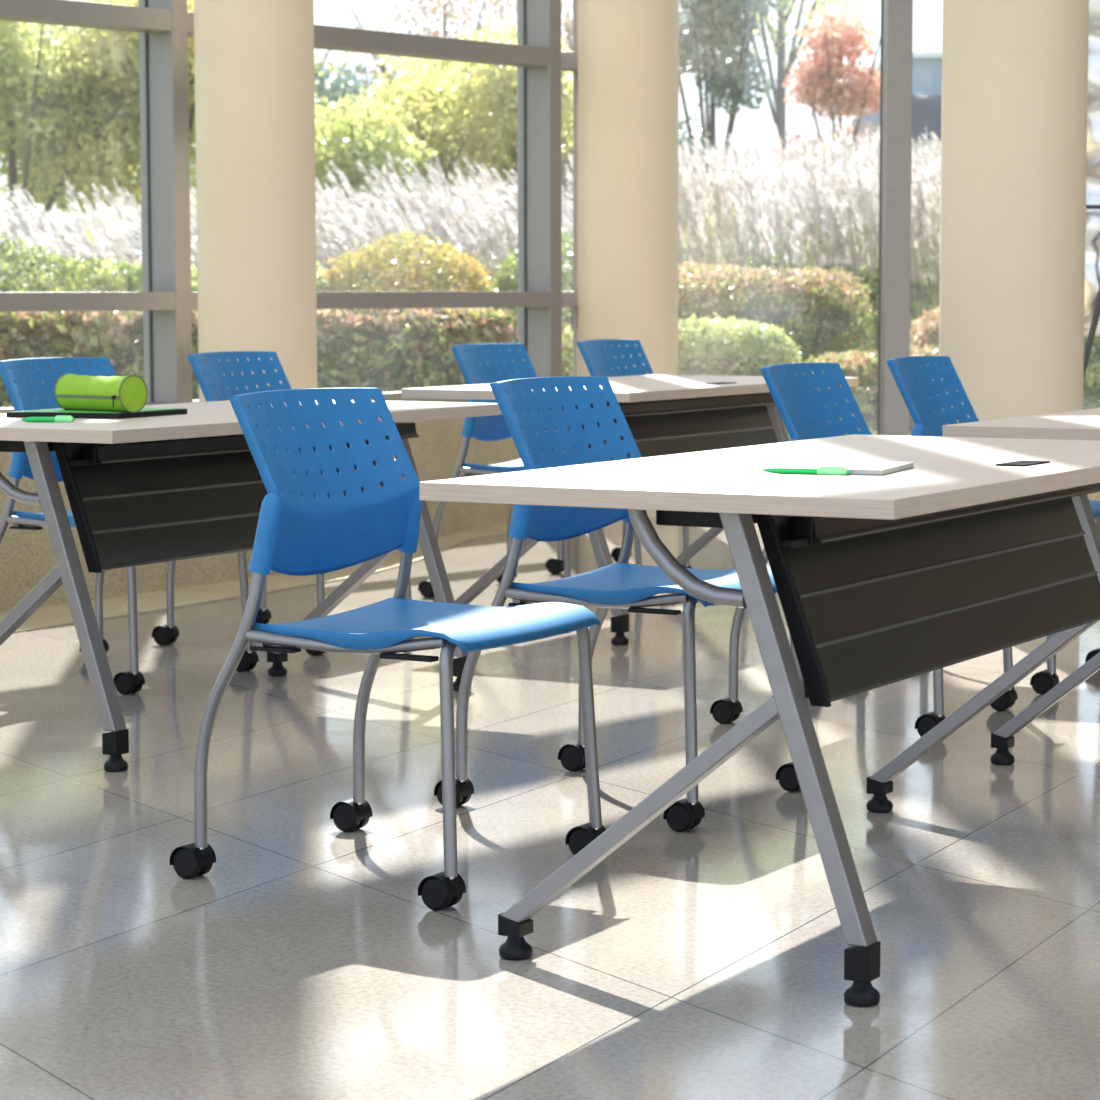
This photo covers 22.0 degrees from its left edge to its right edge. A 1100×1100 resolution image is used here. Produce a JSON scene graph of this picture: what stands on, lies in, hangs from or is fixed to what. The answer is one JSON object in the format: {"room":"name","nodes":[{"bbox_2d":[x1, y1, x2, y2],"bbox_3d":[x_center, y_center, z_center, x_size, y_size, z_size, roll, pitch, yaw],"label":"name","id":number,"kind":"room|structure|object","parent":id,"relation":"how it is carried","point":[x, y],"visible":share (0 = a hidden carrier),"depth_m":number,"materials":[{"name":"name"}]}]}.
{"room":"classroom","nodes":[
{"label":"classroom","id":0,"kind":"room"},
{"bbox_2d":[0,411,563,612],"bbox_3d":[-3.608,0.151,6.792,2.913,0.530,14.889,4,7,40],"label":"wall","id":1,"kind":"structure","parent":0,"point":[26,556],"depth_m":9.87,"materials":[{"name":"stone"}]},
{"bbox_2d":[0,0,192,412],"bbox_3d":[-2.357,-4.815,10.025,0.200,8.770,2.602,4,7,40],"label":"window","id":2,"kind":"structure","parent":1,"relation":"in","point":[164,301],"depth_m":11.22,"materials":[{"name":"grey metal"}]},
{"bbox_2d":[0,523,507,632],"bbox_3d":[-1.251,0.133,9.827,0.642,0.006,6.728,3,6,27],"label":"trim","id":3,"kind":"structure","parent":1,"relation":"attached to","point":[115,607],"depth_m":9.69,"materials":[{"name":"stone"}]},
{"bbox_2d":[194,0,316,401],"bbox_3d":[-1.152,-4.877,10.684,0.462,8.770,0.462,3,6,30],"label":"column","id":4,"kind":"structure","parent":1,"relation":"on","point":[254,59],"depth_m":10.81,"materials":[{"name":"beige paint"}]},
{"bbox_2d":[188,0,561,402],"bbox_3d":[-0.772,-4.988,11.892,0.200,8.770,2.308,4,7,40],"label":"window","id":5,"kind":"structure","parent":1,"relation":"in","point":[536,55],"depth_m":12.95,"materials":[{"name":"grey metal"}]},
{"bbox_2d":[561,52,577,306],"bbox_3d":[0.260,-5.085,12.936,0.460,8.770,0.150,0,5,-3],"label":"window","id":6,"kind":"structure","parent":1,"relation":"in","point":[569,60],"depth_m":13.11,"materials":[{"name":"grey metal"}]},
{"bbox_2d":[573,0,577,375],"bbox_3d":[0.117,-5.047,12.905,0.031,8.700,0.032,3,6,30],"label":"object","id":7,"kind":"object","parent":6,"relation":"attached to","point":[575,2],"visible":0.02,"depth_m":13.20,"materials":[{"name":"grey metal"}]},
{"bbox_2d":[1087,492,1099,500],"bbox_3d":[1.620,-0.255,13.402,3.100,0.120,0.160,0,5,-3],"label":"trim","id":8,"kind":"structure","parent":1,"relation":"attached to","point":[1092,496],"depth_m":13.38,"materials":[{"name":"stone"}]},
{"bbox_2d":[877,0,912,435],"bbox_3d":[1.085,-4.885,12.984,1.190,9.180,0.190,0,5,-3],"label":"window frame","id":9,"kind":"structure","parent":8,"relation":"on","point":[896,33],"depth_m":13.23,"materials":[{"name":"grey metal"}]},
{"bbox_2d":[0,517,1099,1099],"bbox_3d":[1.870,0.464,6.606,15.262,0.080,19.200,3,6,30],"label":"floor","id":10,"kind":"structure","parent":0,"point":[705,961],"depth_m":4.94,"materials":[{"name":"beige tile"}]},
{"bbox_2d":[0,357,258,694],"bbox_3d":[-1.176,-0.086,7.563,0.592,0.852,0.555,3,6,30],"label":"chair","id":11,"kind":"object","parent":10,"relation":"on","point":[23,396],"visible":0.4,"depth_m":7.50,"materials":[{"name":"blue plastic"}]},
{"bbox_2d":[80,638,108,651],"bbox_3d":[-1.281,0.267,7.945,0.061,0.037,0.055,3,6,30],"label":"hood","id":12,"kind":"object","parent":11,"relation":"attached to","point":[105,643],"depth_m":7.95,"materials":[{"name":"black plastic"}]},
{"bbox_2d":[113,671,144,685],"bbox_3d":[-1.081,0.329,7.257,0.061,0.037,0.055,3,6,30],"label":"hood","id":13,"kind":"object","parent":11,"relation":"attached to","point":[126,678],"depth_m":7.24,"materials":[{"name":"black plastic"}]},
{"bbox_2d":[244,651,258,663],"bbox_3d":[-0.833,0.289,7.689,0.061,0.037,0.055,3,6,30],"label":"hood","id":14,"kind":"object","parent":11,"relation":"attached to","point":[250,657],"depth_m":7.67,"materials":[{"name":"black plastic"}]},
{"bbox_2d":[0,400,501,771],"bbox_3d":[-0.845,0.036,6.823,0.774,0.743,1.624,3,6,30],"label":"table","id":15,"kind":"object","parent":10,"relation":"on","point":[154,489],"visible":0.62,"depth_m":6.31,"materials":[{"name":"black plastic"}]},
{"bbox_2d":[21,415,74,421],"bbox_3d":[-1.115,-0.291,6.276,0.118,0.016,0.014,0,5,1],"label":"marker","id":16,"kind":"object","parent":15,"relation":"on","point":[58,418],"visible":1,"depth_m":6.27,"materials":[{"name":"green plastic"}]},
{"bbox_2d":[6,408,186,418],"bbox_3d":[-1.057,-0.321,6.607,0.327,0.014,0.282,2,5,18],"label":"folder","id":17,"kind":"object","parent":15,"relation":"on","point":[145,412],"visible":0.78,"depth_m":6.51,"materials":[{"name":"black plastic"}]},
{"bbox_2d":[54,373,147,412],"bbox_3d":[-1.042,-0.364,6.550,0.229,0.088,0.091,4,7,40],"label":"pencil case","id":18,"kind":"object","parent":17,"relation":"on","point":[129,393],"visible":1,"depth_m":6.50,"materials":[{"name":"fabric"}]},
{"bbox_2d":[152,351,411,655],"bbox_3d":[-0.776,-0.157,8.334,0.592,0.852,0.555,3,6,27],"label":"chair","id":19,"kind":"object","parent":10,"relation":"on","point":[209,374],"visible":0.19,"depth_m":8.35,"materials":[{"name":"blue plastic"}]},
{"bbox_2d":[152,624,179,637],"bbox_3d":[-1.125,0.237,8.266,0.061,0.037,0.055,3,6,27],"label":"hood","id":20,"kind":"object","parent":19,"relation":"attached to","point":[168,630],"depth_m":8.25,"materials":[{"name":"black plastic"}]},
{"bbox_2d":[169,388,605,909],"bbox_3d":[-0.276,0.144,5.027,0.592,0.852,0.555,3,6,30],"label":"chair","id":21,"kind":"object","parent":10,"relation":"on","point":[295,535],"visible":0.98,"depth_m":5.04,"materials":[{"name":"blue plastic"}]},
{"bbox_2d":[169,843,215,867],"bbox_3d":[-0.629,0.536,4.977,0.061,0.037,0.055,3,6,30],"label":"hood","id":22,"kind":"object","parent":21,"relation":"attached to","point":[192,855],"depth_m":4.96,"materials":[{"name":"black plastic"}]},
{"bbox_2d":[330,798,371,820],"bbox_3d":[-0.381,0.496,5.409,0.061,0.037,0.055,3,6,30],"label":"hood","id":23,"kind":"object","parent":21,"relation":"attached to","point":[354,809],"depth_m":5.39,"materials":[{"name":"black plastic"}]},
{"bbox_2d":[418,871,465,898],"bbox_3d":[-0.181,0.558,4.721,0.061,0.037,0.055,3,6,30],"label":"hood","id":24,"kind":"object","parent":21,"relation":"attached to","point":[445,884],"depth_m":4.70,"materials":[{"name":"black plastic"}]},
{"bbox_2d":[565,823,605,844],"bbox_3d":[0.068,0.518,5.153,0.061,0.037,0.055,3,6,30],"label":"hood","id":25,"kind":"object","parent":21,"relation":"attached to","point":[584,834],"depth_m":5.13,"materials":[{"name":"black plastic"}]},
{"bbox_2d":[418,343,641,597],"bbox_3d":[-0.052,-0.273,9.596,0.592,0.852,0.555,3,6,30],"label":"chair","id":26,"kind":"object","parent":10,"relation":"on","point":[473,365],"visible":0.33,"depth_m":9.60,"materials":[{"name":"blue plastic"}]},
{"bbox_2d":[434,376,803,831],"bbox_3d":[0.162,0.081,5.706,0.592,0.852,0.555,3,6,30],"label":"chair","id":27,"kind":"object","parent":10,"relation":"on","point":[621,584],"visible":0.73,"depth_m":5.70,"materials":[{"name":"blue plastic"}]},
{"bbox_2d":[434,776,473,797],"bbox_3d":[-0.192,0.473,5.656,0.061,0.037,0.055,3,6,30],"label":"hood","id":28,"kind":"object","parent":27,"relation":"attached to","point":[464,787],"depth_m":5.64,"materials":[{"name":"black plastic"}]},
{"bbox_2d":[558,741,584,760],"bbox_3d":[0.057,0.433,6.088,0.061,0.037,0.055,3,6,30],"label":"hood","id":29,"kind":"object","parent":27,"relation":"attached to","point":[575,751],"depth_m":6.07,"materials":[{"name":"black plastic"}]},
{"bbox_2d":[663,798,704,820],"bbox_3d":[0.256,0.495,5.400,0.061,0.037,0.055,3,6,30],"label":"hood","id":30,"kind":"object","parent":27,"relation":"attached to","point":[686,809],"depth_m":5.38,"materials":[{"name":"black plastic"}]},
{"bbox_2d":[776,762,793,779],"bbox_3d":[0.505,0.456,5.832,0.061,0.037,0.055,3,6,30],"label":"hood","id":31,"kind":"object","parent":27,"relation":"attached to","point":[786,771],"depth_m":5.81,"materials":[{"name":"black plastic"}]},
{"bbox_2d":[578,0,678,516],"bbox_3d":[0.354,-4.799,12.712,0.462,9.300,0.462,3,6,30],"label":"column","id":32,"kind":"structure","parent":10,"relation":"on","point":[628,50],"depth_m":12.81,"materials":[{"name":"beige paint"}]},
{"bbox_2d":[401,375,858,645],"bbox_3d":[0.296,-0.163,8.985,0.774,0.743,1.624,3,6,30],"label":"table","id":33,"kind":"object","parent":10,"relation":"on","point":[663,414],"visible":0.38,"depth_m":8.80,"materials":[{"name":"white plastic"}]},
{"bbox_2d":[545,339,733,573],"bbox_3d":[0.377,-0.346,10.390,0.592,0.852,0.555,3,6,30],"label":"chair","id":34,"kind":"object","parent":10,"relation":"on","point":[599,359],"visible":0.22,"depth_m":10.45,"materials":[{"name":"blue plastic"}]},
{"bbox_2d":[545,557,563,567],"bbox_3d":[0.023,0.046,10.340,0.061,0.037,0.055,3,6,30],"label":"hood","id":35,"kind":"object","parent":34,"relation":"attached to","point":[558,562],"depth_m":10.32,"materials":[{"name":"black plastic"}]},
{"bbox_2d":[419,434,1099,1006],"bbox_3d":[0.542,0.216,4.815,0.774,0.743,1.624,3,6,30],"label":"table","id":36,"kind":"object","parent":10,"relation":"on","point":[983,546],"visible":1,"depth_m":4.34,"materials":[{"name":"laminate"}]},
{"bbox_2d":[763,466,849,474],"bbox_3d":[0.401,-0.124,4.428,0.142,0.014,0.012,2,6,22],"label":"pen","id":37,"kind":"object","parent":36,"relation":"on","point":[822,470],"visible":1,"depth_m":4.42,"materials":[{"name":"green plastic"}]},
{"bbox_2d":[801,461,913,475],"bbox_3d":[0.490,-0.131,4.510,0.134,0.010,0.212,2,6,21],"label":"notebook","id":38,"kind":"object","parent":36,"relation":"on","point":[873,468],"visible":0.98,"depth_m":4.49,"materials":[{"name":"white paper"}]},
{"bbox_2d":[710,363,1017,736],"bbox_3d":[0.772,-0.021,6.810,0.592,0.852,0.555,3,6,28],"label":"chair","id":39,"kind":"object","parent":10,"relation":"on","point":[788,387],"visible":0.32,"depth_m":6.85,"materials":[{"name":"blue plastic"}]},
{"bbox_2d":[710,697,742,714],"bbox_3d":[0.421,0.372,6.748,0.061,0.037,0.055,3,6,28],"label":"hood","id":40,"kind":"object","parent":39,"relation":"attached to","point":[729,705],"depth_m":6.73,"materials":[{"name":"black plastic"}]},
{"bbox_2d":[915,711,945,728],"bbox_3d":[0.878,0.393,6.507,0.061,0.037,0.055,3,6,28],"label":"hood","id":41,"kind":"object","parent":39,"relation":"attached to","point":[929,720],"depth_m":6.49,"materials":[{"name":"black plastic"}]},
{"bbox_2d":[886,356,1099,694],"bbox_3d":[1.153,-0.087,7.527,0.592,0.852,0.555,3,6,27],"label":"chair","id":42,"kind":"object","parent":10,"relation":"on","point":[912,375],"visible":0.27,"depth_m":7.60,"materials":[{"name":"blue plastic"}]},
{"bbox_2d":[1030,669,1058,685],"bbox_3d":[1.265,0.327,7.227,0.061,0.037,0.055,3,6,27],"label":"hood","id":43,"kind":"object","parent":42,"relation":"attached to","point":[1048,677],"depth_m":7.21,"materials":[{"name":"black plastic"}]},
{"bbox_2d":[1085,648,1099,661],"bbox_3d":[1.491,0.286,7.671,0.061,0.037,0.055,3,6,27],"label":"hood","id":44,"kind":"object","parent":42,"relation":"attached to","point":[1092,653],"depth_m":7.66,"materials":[{"name":"black plastic"}]},
{"bbox_2d":[939,0,1088,427],"bbox_3d":[1.482,-4.443,8.785,0.462,9.300,0.462,3,6,30],"label":"column","id":45,"kind":"structure","parent":10,"relation":"on","point":[1015,72],"depth_m":8.90,"materials":[{"name":"beige paint"}]},
{"bbox_2d":[943,408,1099,764],"bbox_3d":[1.581,0.051,6.599,0.774,0.743,1.624,3,6,30],"label":"table","id":46,"kind":"object","parent":10,"relation":"on","point":[1079,424],"visible":0.96,"depth_m":6.07,"materials":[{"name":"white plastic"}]},
{"bbox_2d":[1083,0,1099,380],"bbox_3d":[2.287,-1.305,10.324,0.909,2.766,0.202,0,5,0],"label":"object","id":47,"kind":"object","parent":10,"relation":"on","point":[1092,241],"visible":0.22,"depth_m":10.31,"materials":[{"name":"metal"}]},
{"label":"outside","id":48,"kind":"structure","parent":0,"visible":0},
{"bbox_3d":[12.438,-0.677,21.716,180.000,0.410,170.000,3,6,30],"label":"ground","id":49,"kind":"structure","parent":48,"visible":0},
{"bbox_2d":[0,180,76,286],"bbox_3d":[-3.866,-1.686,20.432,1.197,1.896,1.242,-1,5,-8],"label":"grass","id":50,"kind":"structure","parent":49,"relation":"on","point":[21,219],"depth_m":20.17,"materials":[{"name":"white plant"}]},
{"bbox_2d":[0,209,124,332],"bbox_3d":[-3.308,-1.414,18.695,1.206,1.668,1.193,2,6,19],"label":"grass","id":51,"kind":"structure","parent":49,"relation":"on","point":[45,238],"depth_m":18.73,"materials":[{"name":"white plant"}]},
{"bbox_2d":[0,20,134,236],"bbox_3d":[-5.003,-3.245,25.953,2.690,4.005,3.074,0,5,0],"label":"tree","id":52,"kind":"object","parent":49,"relation":"on","point":[30,80],"visible":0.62,"depth_m":25.36,"materials":[{"name":"green plant"}]},
{"bbox_2d":[0,235,142,341],"bbox_3d":[-3.303,-1.113,16.969,2.420,1.547,1.172,0,5,-3],"label":"shrub","id":53,"kind":"object","parent":49,"relation":"on","point":[114,276],"visible":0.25,"depth_m":16.62,"materials":[{"name":"green plant"}]},
{"bbox_2d":[52,178,141,278],"bbox_3d":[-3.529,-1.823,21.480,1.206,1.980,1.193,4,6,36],"label":"grass","id":54,"kind":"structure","parent":49,"relation":"on","point":[70,192],"depth_m":21.42,"materials":[{"name":"white plant"}]},
{"bbox_2d":[2,0,195,261],"bbox_3d":[-3.788,-3.367,26.282,2.601,4.184,2.711,-5,7,-43],"label":"tree","id":55,"kind":"object","parent":49,"relation":"on","point":[118,150],"visible":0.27,"depth_m":25.55,"materials":[{"name":"green plant"}]},
{"bbox_2d":[63,198,192,290],"bbox_3d":[-2.958,-1.549,19.655,1.197,1.762,1.242,-4,6,-35],"label":"grass","id":56,"kind":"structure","parent":49,"relation":"on","point":[129,252],"depth_m":19.48,"materials":[{"name":"white plant"}]},
{"bbox_2d":[117,224,196,291],"bbox_3d":[-2.529,-1.430,18.956,1.197,1.650,1.242,-1,5,-13],"label":"grass","id":57,"kind":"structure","parent":49,"relation":"on","point":[134,247],"depth_m":18.78,"materials":[{"name":"white plant"}]},
{"bbox_2d":[120,187,196,261],"bbox_3d":[-2.673,-1.693,20.401,1.197,1.912,1.242,-4,6,-34],"label":"grass","id":58,"kind":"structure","parent":49,"relation":"on","point":[192,203],"depth_m":20.07,"materials":[{"name":"beige plant"}]},
{"bbox_2d":[24,0,351,198],"bbox_3d":[-4.393,-4.809,35.508,4.253,5.385,5.166,1,5,11],"label":"tree","id":59,"kind":"object","parent":49,"relation":"on","point":[318,64],"visible":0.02,"depth_m":35.67,"materials":[{"name":"green plant"}]},
{"bbox_2d":[191,260,336,291],"bbox_3d":[-1.751,-1.100,16.968,1.286,1.496,1.170,-1,5,-9],"label":"shrub","id":60,"kind":"object","parent":49,"relation":"on","point":[320,285],"visible":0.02,"depth_m":16.62,"materials":[{"name":"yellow plant"}]},
{"bbox_2d":[0,308,572,407],"bbox_3d":[-2.240,-0.795,15.292,5.153,1.198,1.376,0,5,0],"label":"hedge","id":61,"kind":"object","parent":49,"relation":"on","point":[357,348],"visible":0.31,"depth_m":14.72,"materials":[{"name":"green plant"}]},
{"bbox_2d":[189,62,389,168],"bbox_3d":[-2.565,-3.421,28.936,2.851,3.806,2.279,-5,7,-40],"label":"tree","id":62,"kind":"object","parent":49,"relation":"on","point":[336,87],"visible":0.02,"depth_m":28.33,"materials":[{"name":"green plant"}]},
{"bbox_2d":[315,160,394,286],"bbox_3d":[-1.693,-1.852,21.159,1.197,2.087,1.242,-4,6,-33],"label":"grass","id":63,"kind":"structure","parent":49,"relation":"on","point":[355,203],"depth_m":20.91,"materials":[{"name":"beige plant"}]},
{"bbox_2d":[315,186,398,291],"bbox_3d":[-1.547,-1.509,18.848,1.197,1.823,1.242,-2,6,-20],"label":"grass","id":64,"kind":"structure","parent":49,"relation":"on","point":[337,243],"depth_m":18.60,"materials":[{"name":"white plant"}]},
{"bbox_2d":[316,163,457,291],"bbox_3d":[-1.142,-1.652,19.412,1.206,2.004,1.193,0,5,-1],"label":"grass","id":65,"kind":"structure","parent":49,"relation":"on","point":[369,214],"depth_m":19.48,"materials":[{"name":"white plant"}]},
{"bbox_2d":[315,93,472,253],"bbox_3d":[-1.561,-2.694,25.674,2.577,2.946,2.187,1,5,14],"label":"tree","id":66,"kind":"object","parent":49,"relation":"on","point":[362,138],"visible":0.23,"depth_m":24.95,"materials":[{"name":"green plant"}]},
{"bbox_2d":[353,149,461,262],"bbox_3d":[-1.167,-1.931,21.432,1.206,2.193,1.193,2,5,19],"label":"grass","id":67,"kind":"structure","parent":49,"relation":"on","point":[420,179],"depth_m":21.48,"materials":[{"name":"white plant"}]},
{"bbox_2d":[318,225,501,338],"bbox_3d":[-0.863,-1.179,17.161,1.317,1.581,1.384,-1,5,-11],"label":"shrub","id":68,"kind":"object","parent":49,"relation":"on","point":[466,273],"visible":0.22,"depth_m":16.75,"materials":[{"name":"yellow plant"}]},
{"bbox_2d":[367,191,501,290],"bbox_3d":[-0.856,-1.488,18.802,1.206,1.786,1.193,3,6,31],"label":"grass","id":69,"kind":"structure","parent":49,"relation":"on","point":[463,246],"depth_m":18.75,"materials":[{"name":"white plant"}]},
{"bbox_2d":[317,0,572,93],"bbox_3d":[-1.089,-4.623,32.549,3.124,5.538,2.996,5,7,44],"label":"tree","id":70,"kind":"object","parent":49,"relation":"on","point":[446,15],"visible":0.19,"depth_m":32.25,"materials":[{"name":"green plant"}]},
{"bbox_2d":[384,162,509,271],"bbox_3d":[-0.817,-1.755,20.291,1.206,2.049,1.193,1,5,15],"label":"grass","id":71,"kind":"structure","parent":49,"relation":"on","point":[476,185],"depth_m":20.37,"materials":[{"name":"beige plant"}]},
{"bbox_2d":[393,174,517,289],"bbox_3d":[-0.663,-1.613,19.467,1.197,1.913,1.242,-3,6,-29],"label":"grass","id":72,"kind":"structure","parent":49,"relation":"on","point":[474,191],"depth_m":19.23,"materials":[{"name":"white plant"}]},
{"bbox_2d":[351,16,572,215],"bbox_3d":[-0.754,-3.149,26.794,2.808,3.645,2.720,1,5,15],"label":"tree","id":73,"kind":"object","parent":49,"relation":"on","point":[448,103],"visible":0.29,"depth_m":26.01,"materials":[{"name":"green plant"}]},
{"bbox_2d":[431,157,517,244],"bbox_3d":[-0.580,-1.902,21.478,1.197,2.125,1.242,-1,5,-9],"label":"grass","id":74,"kind":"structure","parent":49,"relation":"on","point":[468,190],"depth_m":21.18,"materials":[{"name":"white plant"}]},
{"bbox_2d":[438,169,572,309],"bbox_3d":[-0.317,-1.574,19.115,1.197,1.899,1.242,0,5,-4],"label":"grass","id":75,"kind":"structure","parent":49,"relation":"on","point":[498,208],"depth_m":18.83,"materials":[{"name":"white plant"}]},
{"bbox_2d":[486,173,572,258],"bbox_3d":[-0.144,-1.656,19.764,1.206,1.943,1.193,2,6,26],"label":"grass","id":76,"kind":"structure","parent":49,"relation":"on","point":[565,214],"depth_m":19.74,"materials":[{"name":"beige plant"}]},
{"bbox_2d":[489,155,572,239],"bbox_3d":[-0.120,-1.901,21.354,1.206,2.142,1.193,1,5,15],"label":"grass","id":77,"kind":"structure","parent":49,"relation":"on","point":[492,168],"depth_m":21.54,"materials":[{"name":"white plant"}]},
{"bbox_2d":[490,229,572,329],"bbox_3d":[0.084,-1.190,17.367,1.090,1.566,1.273,0,5,4],"label":"shrub","id":78,"kind":"object","parent":49,"relation":"on","point":[506,277],"visible":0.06,"depth_m":16.98,"materials":[{"name":"green plant"}]},
{"bbox_2d":[476,79,691,287],"bbox_3d":[0.417,-3.011,27.447,2.511,3.248,2.111,2,6,22],"label":"tree","id":79,"kind":"object","parent":49,"relation":"on","point":[567,144],"visible":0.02,"depth_m":26.75,"materials":[{"name":"green plant"}]},
{"bbox_2d":[498,0,687,131],"bbox_3d":[0.585,-4.447,33.514,2.387,5.007,2.879,0,5,0],"label":"tree","id":80,"kind":"object","parent":49,"relation":"on","point":[568,27],"visible":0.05,"depth_m":32.79,"materials":[{"name":"green plant"}]},
{"bbox_2d":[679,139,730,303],"bbox_3d":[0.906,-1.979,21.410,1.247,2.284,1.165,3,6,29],"label":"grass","id":81,"kind":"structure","parent":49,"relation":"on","point":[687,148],"depth_m":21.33,"materials":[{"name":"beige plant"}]},
{"bbox_2d":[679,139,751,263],"bbox_3d":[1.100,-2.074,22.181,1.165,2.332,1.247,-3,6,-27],"label":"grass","id":82,"kind":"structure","parent":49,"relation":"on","point":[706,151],"depth_m":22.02,"materials":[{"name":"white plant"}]},
{"bbox_2d":[562,261,876,412],"bbox_3d":[1.079,-1.178,18.256,2.110,1.383,1.807,0,5,0],"label":"hedge","id":83,"kind":"object","parent":49,"relation":"on","point":[816,327],"visible":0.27,"depth_m":17.57,"materials":[{"name":"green plant"}]},
{"bbox_2d":[678,132,780,307],"bbox_3d":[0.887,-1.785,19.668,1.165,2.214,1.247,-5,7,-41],"label":"grass","id":84,"kind":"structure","parent":49,"relation":"on","point":[687,201],"depth_m":19.55,"materials":[{"name":"beige plant"}]},
{"bbox_2d":[679,0,787,174],"bbox_3d":[1.657,-4.248,29.847,1.652,5.270,1.650,1,5,16],"label":"tree","id":85,"kind":"object","parent":49,"relation":"on","point":[724,19],"visible":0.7,"depth_m":29.39,"materials":[{"name":"green plant"}]},
{"bbox_2d":[678,312,801,438],"bbox_3d":[0.768,-0.848,16.288,1.456,1.043,1.024,0,5,0],"label":"hedge","id":86,"kind":"object","parent":49,"relation":"on","point":[766,346],"visible":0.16,"depth_m":15.90,"materials":[{"name":"green plant"}]},
{"bbox_2d":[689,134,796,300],"bbox_3d":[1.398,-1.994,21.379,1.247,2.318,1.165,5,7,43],"label":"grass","id":87,"kind":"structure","parent":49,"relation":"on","point":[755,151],"depth_m":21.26,"materials":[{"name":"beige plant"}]},
{"bbox_2d":[711,160,843,306],"bbox_3d":[1.554,-1.707,19.777,1.247,2.037,1.165,5,7,43],"label":"grass","id":88,"kind":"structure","parent":49,"relation":"on","point":[775,201],"depth_m":19.69,"materials":[{"name":"white plant"}]},
{"bbox_2d":[765,0,795,261],"bbox_3d":[3.147,-6.286,37.583,2.384,7.920,3.137,4,7,40],"label":"tree","id":89,"kind":"object","parent":49,"relation":"on","point":[786,17],"visible":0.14,"depth_m":37.53,"materials":[{"name":"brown plant"}]},
{"bbox_2d":[708,0,880,268],"bbox_3d":[2.796,-5.374,33.506,2.235,6.846,2.561,3,6,32],"label":"tree","id":90,"kind":"object","parent":49,"relation":"on","point":[778,91],"visible":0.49,"depth_m":33.60,"materials":[{"name":"green plant"}]},
{"bbox_2d":[741,122,877,307],"bbox_3d":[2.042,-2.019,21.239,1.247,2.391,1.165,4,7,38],"label":"grass","id":91,"kind":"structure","parent":49,"relation":"on","point":[841,137],"depth_m":21.15,"materials":[{"name":"beige plant"}]},
{"bbox_2d":[681,254,939,350],"bbox_3d":[1.906,-1.362,19.856,3.160,1.438,0.963,0,5,0],"label":"shrub","id":92,"kind":"object","parent":49,"relation":"on","point":[863,274],"visible":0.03,"depth_m":19.55,"materials":[{"name":"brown plant"}]},
{"bbox_2d":[751,138,878,300],"bbox_3d":[1.882,-1.865,20.436,1.165,2.229,1.247,-4,6,-33],"label":"grass","id":93,"kind":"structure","parent":49,"relation":"on","point":[810,163],"depth_m":20.33,"materials":[{"name":"beige plant"}]},
{"bbox_2d":[771,6,879,267],"bbox_3d":[2.999,-3.661,29.848,1.353,4.096,1.260,0,5,0],"label":"tree","id":94,"kind":"object","parent":49,"relation":"on","point":[824,84],"visible":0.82,"depth_m":29.49,"materials":[{"name":"red plant"}]},
{"bbox_2d":[784,344,938,440],"bbox_3d":[1.873,-0.675,15.196,1.288,0.898,1.079,0,5,0],"label":"shrub","id":95,"kind":"object","parent":49,"relation":"on","point":[863,365],"visible":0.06,"depth_m":14.81,"materials":[{"name":"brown plant"}]},
{"bbox_2d":[794,129,939,395],"bbox_3d":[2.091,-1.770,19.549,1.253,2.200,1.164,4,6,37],"label":"grass","id":96,"kind":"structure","parent":49,"relation":"on","point":[848,234],"depth_m":19.48,"materials":[{"name":"white plant"}]},
{"bbox_2d":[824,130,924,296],"bbox_3d":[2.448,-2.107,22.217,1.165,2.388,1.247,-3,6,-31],"label":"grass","id":97,"kind":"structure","parent":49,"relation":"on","point":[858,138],"depth_m":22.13,"materials":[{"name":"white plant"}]},
{"bbox_2d":[842,126,940,317],"bbox_3d":[2.581,-2.027,21.410,1.165,2.374,1.247,-4,7,-37],"label":"grass","id":98,"kind":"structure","parent":49,"relation":"on","point":[935,141],"depth_m":21.28,"materials":[{"name":"beige plant"}]},
{"bbox_2d":[851,52,941,277],"bbox_3d":[11.684,-7.741,63.311,9.000,6.120,8.500,0,5,0],"label":"office building","id":99,"kind":"structure","parent":49,"relation":"on","point":[927,66],"depth_m":59.28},
{"bbox_2d":[860,157,940,350],"bbox_3d":[2.547,-1.698,19.566,1.247,2.053,1.165,2,6,26],"label":"grass","id":100,"kind":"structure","parent":49,"relation":"on","point":[933,233],"depth_m":19.50,"materials":[{"name":"white plant"}]},
{"bbox_2d":[910,305,938,349],"bbox_3d":[2.522,-0.973,17.181,0.870,1.126,0.948,0,5,0],"label":"shrub","id":101,"kind":"object","parent":49,"relation":"on","point":[923,331],"visible":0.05,"depth_m":16.93,"materials":[{"name":"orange plant"}]},
{"bbox_2d":[912,129,940,273],"bbox_3d":[3.027,-2.116,22.173,1.165,2.412,1.247,-3,6,-31],"label":"grass","id":102,"kind":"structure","parent":49,"relation":"on","point":[937,139],"depth_m":22.13,"materials":[{"name":"white plant"}]},
{"bbox_2d":[1083,336,1099,409],"bbox_3d":[3.473,-0.903,16.192,1.207,1.197,1.077,0,5,0],"label":"shrub","id":103,"kind":"object","parent":49,"relation":"on","point":[1091,383],"visible":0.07,"depth_m":15.85,"materials":[{"name":"green plant"}]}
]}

